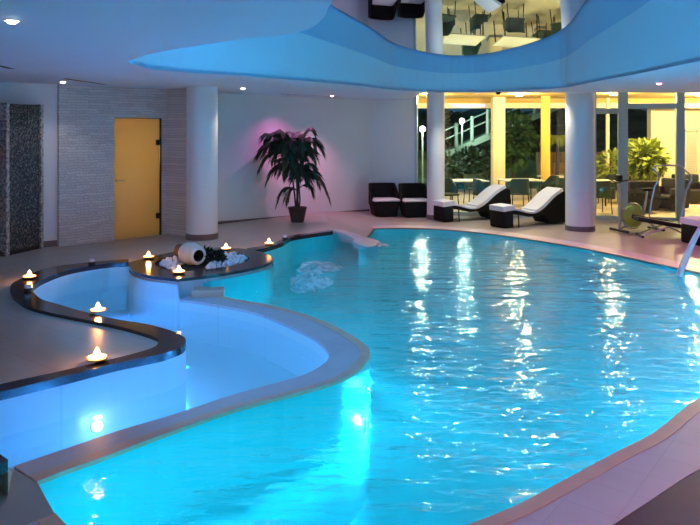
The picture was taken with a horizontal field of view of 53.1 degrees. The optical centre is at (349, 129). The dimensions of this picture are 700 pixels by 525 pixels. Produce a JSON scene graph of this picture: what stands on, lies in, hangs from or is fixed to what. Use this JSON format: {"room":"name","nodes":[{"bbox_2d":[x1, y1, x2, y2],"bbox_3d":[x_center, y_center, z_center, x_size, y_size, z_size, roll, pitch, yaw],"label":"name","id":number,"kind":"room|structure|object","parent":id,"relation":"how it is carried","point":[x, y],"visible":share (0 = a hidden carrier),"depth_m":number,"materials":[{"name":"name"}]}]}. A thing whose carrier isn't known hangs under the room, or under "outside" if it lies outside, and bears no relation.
{"room":"spa","nodes":[
{"label":"spa","id":0,"kind":"room"},
{"bbox_2d":[0,82,56,240],"bbox_3d":[-7.006,0.500,10.279,5.209,3.100,0.200,0,0,-38],"label":"wall","id":1,"kind":"structure","parent":0,"point":[12,93],"depth_m":11.68,"materials":[{"name":"white paint"}]},
{"bbox_2d":[44,240,56,246],"bbox_3d":[-6.210,1.900,10.724,3.306,0.100,0.015,0,0,-39],"label":"baseboard","id":2,"kind":"structure","parent":1,"relation":"attached to","point":[52,243],"depth_m":11.69,"materials":[{"name":"grey tile"}]},
{"bbox_2d":[57,84,167,245],"bbox_3d":[-4.225,0.575,12.489,1.995,2.750,0.250,0,0,-43],"label":"stone wall","id":3,"kind":"structure","parent":0,"point":[86,114],"depth_m":12.12,"materials":[{"name":"grey stone"}]},
{"bbox_2d":[114,118,160,238],"bbox_3d":[-3.861,0.862,12.725,0.929,2.176,0.121,0,0,-43],"label":"door","id":4,"kind":"structure","parent":3,"relation":"in","point":[137,142],"depth_m":12.72,"materials":[{"name":"orange glass"}]},
{"bbox_2d":[114,118,158,239],"bbox_3d":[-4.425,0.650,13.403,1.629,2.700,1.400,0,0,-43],"label":"door frame","id":5,"kind":"structure","parent":0,"point":[132,118],"depth_m":12.94,"materials":[{"name":"beige"}]},
{"bbox_2d":[168,88,185,236],"bbox_3d":[-3.100,0.575,13.024,0.571,2.750,0.264,0,0,35],"label":"stone wall","id":6,"kind":"structure","parent":0,"point":[176,96],"depth_m":12.92,"materials":[{"name":"grey stone"}]},
{"bbox_2d":[0,211,381,383],"bbox_3d":[-4.047,2.100,11.015,9.906,0.300,14.036,0,0,0],"label":"floor","id":7,"kind":"structure","parent":0,"point":[32,344],"depth_m":9.13,"materials":[{"name":"stone"}]},
{"bbox_2d":[0,103,43,256],"bbox_3d":[-5.242,0.765,11.190,0.140,2.370,0.810,0,0,16],"label":"wall","id":8,"kind":"structure","parent":7,"relation":"on","point":[21,125],"depth_m":11.10,"materials":[{"name":"tile"}]},
{"bbox_2d":[0,259,185,474],"bbox_3d":[-2.785,1.948,7.170,2.261,0.065,6.521,0,0,-10],"label":"stone edging","id":9,"kind":"object","parent":7,"relation":"on","point":[171,344],"visible":0.93,"depth_m":6.52,"materials":[{"name":"stone"}]},
{"bbox_2d":[23,284,32,291],"bbox_3d":[-3.830,1.877,8.326,0.100,0.075,0.098,0,0,0],"label":"votive holder","id":10,"kind":"object","parent":9,"relation":"on","point":[28,287],"visible":1,"depth_m":8.29,"materials":[{"name":"clear glass"}]},
{"bbox_2d":[24,284,31,288],"bbox_3d":[-3.830,1.861,8.326,0.090,0.042,0.089,0,0,0],"label":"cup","id":11,"kind":"object","parent":10,"relation":"on","point":[28,286],"depth_m":8.30,"materials":[{"name":"glass"}]},
{"bbox_2d":[22,270,36,278],"bbox_3d":[-4.133,1.860,9.027,0.184,0.110,0.184,0,0,0],"label":"candle","id":12,"kind":"object","parent":9,"relation":"on","point":[29,275],"visible":1,"depth_m":9.00,"materials":[{"name":"white wax"}]},
{"bbox_2d":[88,258,95,264],"bbox_3d":[-3.682,1.877,9.989,0.100,0.075,0.098,0,0,0],"label":"votive holder","id":13,"kind":"object","parent":9,"relation":"on","point":[91,261],"visible":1,"depth_m":9.95,"materials":[{"name":"clear glass"}]},
{"bbox_2d":[85,348,108,362],"bbox_3d":[-2.097,1.857,5.803,0.193,0.116,0.193,0,0,0],"label":"candle","id":14,"kind":"object","parent":9,"relation":"on","point":[97,357],"visible":1,"depth_m":5.77,"materials":[{"name":"white wax"}]},
{"bbox_2d":[89,303,106,312],"bbox_3d":[-2.644,1.860,7.345,0.184,0.110,0.184,0,0,0],"label":"candle","id":15,"kind":"object","parent":9,"relation":"on","point":[98,309],"visible":1,"depth_m":7.32,"materials":[{"name":"white wax"}]},
{"bbox_2d":[185,86,217,240],"bbox_3d":[-2.664,0.590,12.600,0.582,2.720,0.582,0,0,0],"label":"round column","id":16,"kind":"structure","parent":7,"relation":"on","point":[201,101],"depth_m":12.36,"materials":[{"name":"white paint"}]},
{"bbox_2d":[247,230,332,252],"bbox_3d":[-1.060,1.955,12.386,0.386,0.070,2.607,0,0,29],"label":"stone edging","id":17,"kind":"object","parent":7,"relation":"on","point":[280,243],"visible":0.87,"depth_m":12.50,"materials":[{"name":"stone"}]},
{"bbox_2d":[264,239,273,244],"bbox_3d":[-1.355,1.865,11.707,0.184,0.110,0.184,0,0,0],"label":"candle","id":18,"kind":"object","parent":17,"relation":"on","point":[268,242],"visible":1,"depth_m":11.67,"materials":[{"name":"white wax"}]},
{"bbox_2d":[253,127,330,222],"bbox_3d":[-1.225,0.959,14.870,1.628,1.981,1.396,0,0,0],"label":"potted palm","id":19,"kind":"object","parent":7,"relation":"on","point":[294,148],"visible":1,"depth_m":14.66,"materials":[{"name":"green plant"}]},
{"bbox_2d":[218,93,368,220],"bbox_3d":[-1.752,0.550,15.684,0.200,3.200,6.302,0,0,44],"label":"wall","id":20,"kind":"structure","parent":0,"point":[341,125],"depth_m":15.87,"materials":[{"name":"white paint"}]},
{"bbox_2d":[218,209,369,223],"bbox_3d":[-1.673,1.985,15.609,0.018,0.270,6.302,0,0,44],"label":"baseboard","id":21,"kind":"structure","parent":20,"relation":"attached to","point":[229,221],"depth_m":15.08,"materials":[{"name":"grey tile"}]},
{"bbox_2d":[288,206,306,222],"bbox_3d":[-1.116,1.792,14.861,0.406,0.315,0.406,0,0,0],"label":"pot","id":22,"kind":"object","parent":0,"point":[297,213],"depth_m":14.73,"materials":[{"name":"brown ceramic"}]},
{"bbox_2d":[0,0,699,99],"bbox_3d":[0.500,-1.608,7.400,19.400,1.676,21.200,0,0,0],"label":"ceiling","id":23,"kind":"structure","parent":0,"point":[53,41],"depth_m":9.42,"materials":[{"name":"blue paint"}]},
{"bbox_2d":[0,65,16,68],"bbox_3d":[-4.116,-0.769,7.682,0.122,0.010,2.177,0,0,-6],"label":"ceiling vent","id":24,"kind":"object","parent":23,"relation":"in","point":[1,66],"visible":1,"depth_m":8.58,"materials":[{"name":"grey metal"}]},
{"bbox_2d":[3,19,20,23],"bbox_3d":[-2.366,-0.756,4.900,0.112,0.028,0.112,0,0,0],"label":"recessed light","id":25,"kind":"object","parent":23,"relation":"in","point":[6,20],"visible":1,"depth_m":4.88,"materials":[{"name":"white metal"}]},
{"bbox_2d":[66,78,109,84],"bbox_3d":[-4.179,-0.769,11.156,0.122,0.010,1.387,0,0,6],"label":"ceiling vent","id":26,"kind":"object","parent":23,"relation":"in","point":[66,78],"visible":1,"depth_m":11.06,"materials":[{"name":"grey metal"}]},
{"bbox_2d":[286,94,340,96],"bbox_3d":[-0.850,-0.769,15.500,1.697,0.010,0.122,0,0,-45],"label":"ceiling vent","id":27,"kind":"object","parent":23,"relation":"in","point":[286,94],"visible":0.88,"depth_m":15.54,"materials":[{"name":"grey metal"}]},
{"bbox_2d":[0,189,699,524],"bbox_3d":[6.500,2.167,18.500,31.000,0.105,43.000,0,0,0],"label":"floor","id":28,"kind":"structure","parent":0,"point":[25,502],"depth_m":12.63,"materials":[{"name":"tile"}]},
{"bbox_2d":[0,267,328,493],"bbox_3d":[-1.971,2.295,7.235,3.255,0.630,6.211,0,0,-11],"label":"basin","id":29,"kind":"object","parent":28,"relation":"in","point":[228,352],"visible":0.41,"depth_m":7.33,"materials":[{"name":"white tile"}]},
{"bbox_2d":[90,419,104,432],"bbox_3d":[-2.020,2.370,5.599,0.109,0.108,0.040,0,0,-22],"label":"underwater light","id":30,"kind":"object","parent":29,"relation":"attached to","point":[97,425],"visible":1,"depth_m":5.59,"materials":[{"name":"white glass"}]},
{"bbox_2d":[39,229,698,486],"bbox_3d":[1.865,2.695,9.223,7.665,1.410,11.747,0,0,0],"label":"basin","id":31,"kind":"object","parent":28,"relation":"in","point":[243,281],"visible":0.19,"depth_m":9.81,"materials":[{"name":"tile"}]},
{"bbox_2d":[14,286,369,484],"bbox_3d":[-0.968,2.092,6.717,2.319,0.115,5.002,0,0,0],"label":"divider","id":32,"kind":"object","parent":31,"relation":"on","point":[347,354],"visible":1,"depth_m":5.61,"materials":[{"name":"tile"}]},
{"bbox_2d":[128,247,273,298],"bbox_3d":[-2.164,2.430,10.226,1.924,1.040,2.196,0,0,42],"label":"planter","id":33,"kind":"object","parent":31,"relation":"on","point":[257,261],"visible":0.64,"depth_m":9.59,"materials":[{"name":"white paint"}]},
{"bbox_2d":[142,251,154,258],"bbox_3d":[-2.995,1.855,10.405,0.184,0.110,0.184,0,0,0],"label":"candle","id":34,"kind":"object","parent":33,"relation":"on","point":[148,256],"visible":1,"depth_m":10.36,"materials":[{"name":"white wax"}]},
{"bbox_2d":[172,266,185,273],"bbox_3d":[-2.276,1.855,9.317,0.184,0.110,0.184,0,0,0],"label":"candle","id":35,"kind":"object","parent":33,"relation":"on","point":[178,271],"visible":1,"depth_m":9.29,"materials":[{"name":"white wax"}]},
{"bbox_2d":[174,242,205,264],"bbox_3d":[-2.341,1.789,10.169,0.499,0.329,0.329,0,0,43],"label":"jar","id":36,"kind":"object","parent":33,"relation":"on","point":[185,252],"visible":1,"depth_m":10.04,"materials":[{"name":"white ceramic"}]},
{"bbox_2d":[194,245,227,264],"bbox_3d":[-2.029,1.818,10.226,0.487,0.263,0.546,0,0,-21],"label":"plant","id":37,"kind":"object","parent":33,"relation":"on","point":[211,255],"visible":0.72,"depth_m":10.18,"materials":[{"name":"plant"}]},
{"bbox_2d":[220,244,230,249],"bbox_3d":[-1.974,1.855,11.142,0.184,0.110,0.184,0,0,0],"label":"candle","id":38,"kind":"object","parent":33,"relation":"on","point":[225,247],"visible":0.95,"depth_m":11.11,"materials":[{"name":"white wax"}]},
{"bbox_2d":[334,229,378,248],"bbox_3d":[0.192,2.440,13.322,0.744,1.020,1.256,0,0,-29],"label":"spout","id":39,"kind":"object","parent":31,"relation":"on","point":[358,241],"depth_m":13.27,"materials":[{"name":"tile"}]},
{"bbox_2d":[27,225,699,524],"bbox_3d":[2.632,2.124,8.748,6.946,0.032,12.793,0,0,11],"label":"pool coping","id":40,"kind":"object","parent":31,"relation":"on","point":[605,492],"visible":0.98,"depth_m":4.25,"materials":[{"name":"stone"}]},
{"bbox_2d":[40,230,699,524],"bbox_3d":[1.865,2.155,9.223,7.665,0.001,11.747,0,0,0],"label":"pool water","id":41,"kind":"object","parent":31,"relation":"in","point":[498,371],"visible":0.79,"depth_m":5.62,"materials":[{"name":"teal liquid"}]},
{"bbox_2d":[290,272,333,292],"bbox_3d":[-0.544,2.078,9.796,0.633,0.130,1.193,0,0,0],"label":"foam","id":42,"kind":"object","parent":41,"relation":"on","point":[313,281],"visible":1,"depth_m":9.65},
{"bbox_2d":[297,261,342,273],"bbox_3d":[-0.460,2.116,10.931,0.713,0.055,0.994,0,0,0],"label":"foam","id":43,"kind":"object","parent":41,"relation":"on","point":[316,262],"visible":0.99,"depth_m":10.79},
{"bbox_2d":[368,183,399,216],"bbox_3d":[0.836,1.720,17.234,0.724,0.800,0.675,0,0,-12],"label":"wicker armchair","id":44,"kind":"object","parent":28,"relation":"on","point":[383,198],"visible":0.99,"depth_m":17.12,"materials":[{"name":"black wicker"}]},
{"bbox_2d":[372,197,399,201],"bbox_3d":[0.847,1.705,17.183,0.660,0.050,0.570,0,0,-12],"label":"seat cushion","id":45,"kind":"object","parent":44,"relation":"on","point":[374,199],"depth_m":16.97,"materials":[{"name":"white fabric"}]},
{"bbox_2d":[398,183,426,217],"bbox_3d":[1.566,1.720,17.117,0.724,0.800,0.675,0,0,-9],"label":"wicker armchair","id":46,"kind":"object","parent":28,"relation":"on","point":[412,196],"visible":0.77,"depth_m":16.97,"materials":[{"name":"black wicker"}]},
{"bbox_2d":[402,198,426,201],"bbox_3d":[1.574,1.705,17.065,0.660,0.050,0.570,0,0,-9],"label":"seat cushion","id":47,"kind":"object","parent":46,"relation":"on","point":[403,199],"depth_m":16.92,"materials":[{"name":"white fabric"}]},
{"bbox_2d":[420,126,424,182],"bbox_3d":[2.434,0.993,23.500,0.200,2.254,0.200,0,0,0],"label":"garden lamp","id":48,"kind":"object","parent":28,"relation":"on","point":[422,128],"visible":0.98,"depth_m":23.47,"materials":[{"name":"grey metal"}]},
{"bbox_2d":[426,93,444,219],"bbox_3d":[2.052,0.555,16.750,0.443,3.130,0.443,0,0,0],"label":"round column","id":49,"kind":"structure","parent":28,"relation":"on","point":[435,101],"depth_m":16.57,"materials":[{"name":"white paint"}]},
{"bbox_2d":[418,108,463,149],"bbox_3d":[3.430,0.353,30.028,2.902,3.537,3.092,0,0,0],"label":"tree","id":50,"kind":"object","parent":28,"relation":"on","point":[449,141],"visible":0.24,"depth_m":29.71,"materials":[{"name":"green plant"}]},
{"bbox_2d":[445,178,459,210],"bbox_3d":[2.538,1.701,18.362,0.540,0.841,0.514,0,0,-20],"label":"chair","id":51,"kind":"object","parent":28,"relation":"on","point":[451,188],"visible":0.42,"depth_m":18.54,"materials":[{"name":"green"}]},
{"bbox_2d":[459,118,464,168],"bbox_3d":[4.208,0.841,26.300,0.200,2.558,0.200,0,0,0],"label":"garden lamp","id":52,"kind":"object","parent":28,"relation":"on","point":[461,120],"visible":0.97,"depth_m":26.28,"materials":[{"name":"grey metal"}]},
{"bbox_2d":[445,145,490,185],"bbox_3d":[4.354,1.320,25.104,1.877,1.609,1.925,0,0,26],"label":"shrub","id":53,"kind":"object","parent":28,"relation":"on","point":[473,154],"visible":0.5,"depth_m":24.85,"materials":[{"name":"green plant"}]},
{"bbox_2d":[451,179,488,199],"bbox_3d":[3.154,1.745,19.200,1.100,0.751,0.800,0,0,-11],"label":"table","id":54,"kind":"object","parent":28,"relation":"on","point":[454,180],"visible":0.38,"depth_m":18.99,"materials":[{"name":"beige"}]},
{"bbox_2d":[433,184,510,222],"bbox_3d":[2.891,1.716,16.553,1.849,0.809,0.508,0,0,-22],"label":"sun lounger","id":55,"kind":"object","parent":28,"relation":"on","point":[495,193],"visible":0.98,"depth_m":16.43,"materials":[{"name":"white fabric"}]},
{"bbox_2d":[433,199,455,206],"bbox_3d":[2.185,1.695,16.268,0.326,0.130,0.490,0,0,-22],"label":"cushion","id":56,"kind":"object","parent":55,"relation":"on","point":[440,202],"depth_m":16.10,"materials":[{"name":"white fabric"}]},
{"bbox_2d":[455,204,479,208],"bbox_3d":[2.635,1.774,16.450,0.649,0.135,0.490,0,0,-22],"label":"seat cushion","id":57,"kind":"object","parent":55,"relation":"on","point":[468,206],"depth_m":16.29,"materials":[{"name":"white fabric"}]},
{"bbox_2d":[466,184,505,207],"bbox_3d":[3.247,1.571,16.697,0.800,0.517,0.490,0,0,-22],"label":"cushion","id":58,"kind":"object","parent":55,"relation":"on","point":[495,193],"depth_m":16.57,"materials":[{"name":"white fabric"}]},
{"bbox_2d":[463,174,483,202],"bbox_3d":[3.550,1.701,20.063,0.540,0.841,0.514,0,0,-10],"label":"chair","id":59,"kind":"object","parent":28,"relation":"on","point":[467,185],"visible":0.46,"depth_m":20.25,"materials":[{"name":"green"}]},
{"bbox_2d":[472,178,486,198],"bbox_3d":[3.500,1.701,18.348,0.514,0.841,0.540,0,0,-10],"label":"chair","id":60,"kind":"object","parent":28,"relation":"on","point":[479,186],"visible":0.56,"depth_m":18.14,"materials":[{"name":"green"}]},
{"bbox_2d":[468,156,505,186],"bbox_3d":[4.633,1.493,23.587,1.278,1.265,1.258,0,0,0],"label":"shrub","id":61,"kind":"object","parent":28,"relation":"on","point":[487,176],"visible":0.51,"depth_m":23.46,"materials":[{"name":"green plant"}]},
{"bbox_2d":[491,97,504,184],"bbox_3d":[4.440,0.570,21.000,0.400,3.100,0.400,0,0,0],"label":"post","id":62,"kind":"object","parent":28,"relation":"on","point":[497,103],"visible":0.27,"depth_m":20.82,"materials":[{"name":"beige paint"}]},
{"bbox_2d":[487,108,540,177],"bbox_3d":[5.678,0.664,24.318,1.860,2.915,1.863,0,0,0],"label":"tree","id":63,"kind":"object","parent":28,"relation":"on","point":[512,151],"visible":0.73,"depth_m":24.00,"materials":[{"name":"green plant"}]},
{"bbox_2d":[507,179,529,205],"bbox_3d":[4.465,1.701,18.587,0.540,0.841,0.514,0,0,-5],"label":"chair","id":64,"kind":"object","parent":28,"relation":"on","point":[516,186],"visible":0.76,"depth_m":18.35,"materials":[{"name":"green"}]},
{"bbox_2d":[496,178,544,200],"bbox_3d":[4.711,1.745,19.400,1.100,0.751,0.800,0,0,-11],"label":"table","id":65,"kind":"object","parent":28,"relation":"on","point":[530,179],"visible":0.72,"depth_m":19.37,"materials":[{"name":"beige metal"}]},
{"bbox_2d":[489,187,564,227],"bbox_3d":[4.008,1.716,15.662,1.849,0.809,0.508,0,0,-27],"label":"sun lounger","id":66,"kind":"object","parent":28,"relation":"on","point":[548,205],"visible":0.99,"depth_m":15.61,"materials":[{"name":"white"}]},
{"bbox_2d":[489,203,514,211],"bbox_3d":[3.329,1.695,15.316,0.326,0.130,0.490,0,0,-27],"label":"cushion","id":67,"kind":"object","parent":66,"relation":"on","point":[499,207],"depth_m":15.17,"materials":[{"name":"white fabric"}]},
{"bbox_2d":[515,209,536,213],"bbox_3d":[3.761,1.774,15.537,0.649,0.135,0.490,0,0,-27],"label":"seat cushion","id":68,"kind":"object","parent":66,"relation":"on","point":[517,211],"depth_m":15.35,"materials":[{"name":"white fabric"}]},
{"bbox_2d":[521,187,562,212],"bbox_3d":[4.349,1.571,15.836,0.800,0.517,0.490,0,0,-27],"label":"cushion","id":69,"kind":"object","parent":66,"relation":"on","point":[550,199],"depth_m":15.72,"materials":[{"name":"white fabric"}]},
{"bbox_2d":[512,117,558,152],"bbox_3d":[7.751,0.720,29.590,2.120,2.804,2.177,0,0,23],"label":"tree","id":70,"kind":"object","parent":28,"relation":"on","point":[538,121],"visible":0.3,"depth_m":29.36,"materials":[{"name":"green plant"}]},
{"bbox_2d":[541,96,549,181],"bbox_3d":[5.642,0.570,20.200,0.300,3.100,0.300,0,0,0],"label":"post","id":71,"kind":"object","parent":28,"relation":"on","point":[545,100],"visible":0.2,"depth_m":20.09,"materials":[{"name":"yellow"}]},
{"bbox_2d":[536,175,558,192],"bbox_3d":[5.543,1.701,19.552,0.514,0.841,0.540,0,0,-10],"label":"chair","id":72,"kind":"object","parent":28,"relation":"on","point":[550,181],"visible":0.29,"depth_m":19.76,"materials":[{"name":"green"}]},
{"bbox_2d":[537,175,563,191],"bbox_3d":[6.240,1.745,20.800,1.100,0.751,0.800,0,0,-11],"label":"table","id":73,"kind":"object","parent":28,"relation":"on","point":[539,176],"visible":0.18,"depth_m":21.02,"materials":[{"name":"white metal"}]},
{"bbox_2d":[539,135,564,174],"bbox_3d":[6.816,1.139,23.050,1.278,1.963,1.322,0,0,0],"label":"palm","id":74,"kind":"object","parent":28,"relation":"on","point":[556,138],"visible":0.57,"depth_m":22.95,"materials":[{"name":"green plant"}]},
{"bbox_2d":[556,178,564,191],"bbox_3d":[5.853,1.701,18.889,0.540,0.841,0.514,0,0,30],"label":"chair","id":75,"kind":"object","parent":28,"relation":"on","point":[560,182],"visible":0.22,"depth_m":18.73,"materials":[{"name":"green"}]},
{"bbox_2d":[536,152,617,181],"bbox_3d":[8.450,1.480,26.075,3.100,1.280,1.350,0,0,0],"label":"wall","id":76,"kind":"structure","parent":28,"relation":"on","point":[538,154],"depth_m":26.27,"materials":[{"name":"paint"}]},
{"bbox_2d":[565,93,594,231],"bbox_3d":[4.879,0.555,14.850,0.618,3.130,0.618,0,0,0],"label":"round column","id":77,"kind":"structure","parent":28,"relation":"on","point":[579,107],"depth_m":14.60,"materials":[{"name":"white paint"}]},
{"bbox_2d":[596,181,612,213],"bbox_3d":[6.334,1.701,17.787,0.540,0.841,0.514,0,0,-10],"label":"chair","id":78,"kind":"object","parent":28,"relation":"on","point":[603,188],"visible":0.63,"depth_m":17.54,"materials":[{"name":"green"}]},
{"bbox_2d":[596,179,616,205],"bbox_3d":[6.677,1.745,19.000,1.100,0.751,0.800,0,0,-11],"label":"table","id":79,"kind":"object","parent":28,"relation":"on","point":[596,179],"visible":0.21,"depth_m":19.18,"materials":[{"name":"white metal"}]},
{"bbox_2d":[606,98,609,199],"bbox_3d":[7.872,0.570,21.400,0.132,3.100,0.132,0,0,0],"label":"post","id":80,"kind":"object","parent":28,"relation":"on","point":[607,99],"visible":0.45,"depth_m":21.35,"materials":[{"name":"beige"}]},
{"bbox_2d":[598,174,617,203],"bbox_3d":[7.477,1.701,20.107,0.514,0.841,0.540,0,0,-30],"label":"chair","id":81,"kind":"object","parent":28,"relation":"on","point":[613,185],"visible":0.3,"depth_m":20.28,"materials":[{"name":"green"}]},
{"bbox_2d":[595,93,627,219],"bbox_3d":[6.135,0.555,16.552,0.801,3.130,0.170,0,0,14],"label":"window","id":82,"kind":"structure","parent":28,"relation":"on","point":[598,111],"depth_m":16.41,"materials":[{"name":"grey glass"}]},
{"bbox_2d":[596,147,630,198],"bbox_3d":[8.095,1.320,21.485,1.305,1.606,1.313,0,0,0],"label":"shrub","id":83,"kind":"object","parent":28,"relation":"on","point":[604,155],"visible":0.45,"depth_m":21.38,"materials":[{"name":"green plant"}]},
{"bbox_2d":[609,175,664,233],"bbox_3d":[5.990,1.519,14.623,1.009,1.178,0.580,0,0,-16],"label":"exercise bike","id":84,"kind":"object","parent":28,"relation":"on","point":[625,214],"visible":0.88,"depth_m":14.54,"materials":[{"name":"black metal"}]},
{"bbox_2d":[617,181,660,210],"bbox_3d":[7.501,1.680,18.190,0.860,0.760,0.740,0,0,0],"label":"seat","id":85,"kind":"object","parent":28,"relation":"on","point":[635,194],"visible":0.55,"depth_m":17.83,"materials":[{"name":"black"}]},
{"bbox_2d":[628,138,651,148],"bbox_3d":[8.962,1.189,21.580,1.150,1.864,1.225,0,0,0],"label":"palm","id":86,"kind":"object","parent":28,"relation":"on","point":[629,139],"visible":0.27,"depth_m":21.42,"materials":[{"name":"green plant"}]},
{"bbox_2d":[628,137,671,180],"bbox_3d":[8.517,1.155,20.101,1.362,1.935,1.473,0,0,0],"label":"shrub","id":87,"kind":"object","parent":28,"relation":"on","point":[639,169],"visible":0.95,"depth_m":19.84,"materials":[{"name":"green plant"}]},
{"bbox_2d":[628,93,684,221],"bbox_3d":[7.067,0.555,16.321,1.330,3.130,0.170,0,0,14],"label":"window","id":88,"kind":"structure","parent":28,"relation":"on","point":[634,105],"depth_m":16.11,"materials":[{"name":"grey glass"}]},
{"bbox_2d":[631,165,691,237],"bbox_3d":[6.194,1.395,13.842,1.096,1.441,0.480,0,0,9],"label":"treadmill","id":89,"kind":"object","parent":28,"relation":"on","point":[661,222],"visible":0.81,"depth_m":13.66,"materials":[{"name":"grey metal"}]},
{"bbox_2d":[647,108,699,185],"bbox_3d":[13.359,-0.065,22.750,7.282,4.370,0.300,0,0,0],"label":"wall","id":90,"kind":"structure","parent":28,"relation":"on","point":[660,122],"depth_m":22.60,"materials":[{"name":"beige paint"}]},
{"bbox_2d":[685,130,697,173],"bbox_3d":[10.993,1.055,22.560,0.420,2.130,0.080,0,0,0],"label":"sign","id":91,"kind":"structure","parent":90,"relation":"in","point":[687,135],"depth_m":22.55,"materials":[{"name":"beige"}]},
{"bbox_2d":[659,178,690,208],"bbox_3d":[8.458,1.680,18.605,0.740,0.760,0.860,0,0,-30],"label":"seat","id":92,"kind":"object","parent":28,"relation":"on","point":[667,187],"visible":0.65,"depth_m":18.38,"materials":[{"name":"black"}]},
{"bbox_2d":[671,174,699,201],"bbox_3d":[9.860,1.680,20.310,0.860,0.760,0.740,0,0,0],"label":"seat","id":93,"kind":"object","parent":28,"relation":"on","point":[695,184],"visible":0.4,"depth_m":20.51,"materials":[{"name":"black"}]},
{"bbox_2d":[676,225,699,275],"bbox_3d":[5.530,1.612,10.350,1.420,1.120,0.180,0,0,0],"label":"handrail","id":94,"kind":"object","parent":28,"relation":"on","point":[689,249],"visible":1,"depth_m":10.32,"materials":[{"name":"white metal"}]},
{"bbox_2d":[680,216,699,245],"bbox_3d":[7.191,1.716,13.189,1.849,0.809,0.508,0,0,-12],"label":"sun lounger","id":95,"kind":"object","parent":28,"relation":"on","point":[689,225],"visible":0.91,"depth_m":13.02,"materials":[{"name":"white"}]},
{"bbox_2d":[680,216,699,225],"bbox_3d":[6.446,1.695,13.030,0.326,0.130,0.490,0,0,-12],"label":"cushion","id":96,"kind":"object","parent":95,"relation":"on","point":[688,220],"depth_m":13.03,"materials":[{"name":"white fabric"}]},
{"bbox_2d":[369,97,414,213],"bbox_3d":[1.099,0.600,17.852,1.206,3.300,0.200,0,0,14],"label":"wall","id":97,"kind":"structure","parent":0,"point":[391,122],"depth_m":17.75,"materials":[{"name":"white paint"}]},
{"bbox_2d":[415,95,532,217],"bbox_3d":[3.718,0.555,17.149,4.277,3.130,0.170,0,0,14],"label":"window","id":98,"kind":"structure","parent":97,"relation":"in","point":[455,212],"depth_m":17.57,"materials":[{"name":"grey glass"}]},
{"bbox_2d":[445,150,463,192],"bbox_3d":[3.277,1.389,23.692,1.300,1.471,1.221,0,0,0],"label":"shrub","id":99,"kind":"object","parent":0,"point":[456,174],"visible":0.45,"depth_m":23.51,"materials":[{"name":"green plant"}]},
{"bbox_2d":[299,0,649,72],"bbox_3d":[0.753,-1.798,8.310,6.693,1.307,11.883,0,0,0],"label":"upper level opening","id":100,"kind":"structure","parent":0,"point":[441,36],"depth_m":10.76,"materials":[{"name":"blue"}]},
{"bbox_2d":[418,103,699,107],"bbox_3d":[7.000,-0.760,21.825,18.000,0.160,0.250,0,0,0],"label":"trim","id":101,"kind":"structure","parent":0,"point":[420,105],"depth_m":21.70,"materials":[{"name":"beige paint"}]},
{"label":"outside","id":102,"kind":"structure","parent":0,"visible":0},
{"bbox_2d":[418,108,646,188],"bbox_3d":[7.000,0.399,32.000,22.000,3.732,14.000,0,0,0],"label":"hillside","id":103,"kind":"structure","parent":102,"point":[637,118],"depth_m":32.90,"materials":[{"name":"green plant"}]},
{"bbox_2d":[445,108,560,155],"bbox_3d":[5.921,-0.427,27.565,5.536,3.514,1.270,0,0,0],"label":"railing","id":104,"kind":"object","parent":103,"relation":"on","point":[536,114],"visible":0.25,"depth_m":27.00,"materials":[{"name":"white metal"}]},
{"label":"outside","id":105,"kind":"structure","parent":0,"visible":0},
{"bbox_2d":[418,93,699,97],"bbox_3d":[7.000,-1.030,18.339,18.000,0.100,7.323,0,0,0],"label":"canopy","id":106,"kind":"object","parent":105,"point":[422,95],"visible":0.09,"depth_m":19.89,"materials":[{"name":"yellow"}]},
{"bbox_2d":[418,98,699,102],"bbox_3d":[7.000,-0.915,21.845,18.000,0.150,0.170,0,0,0],"label":"trim","id":107,"kind":"structure","parent":106,"relation":"attached to","point":[420,100],"depth_m":21.76,"materials":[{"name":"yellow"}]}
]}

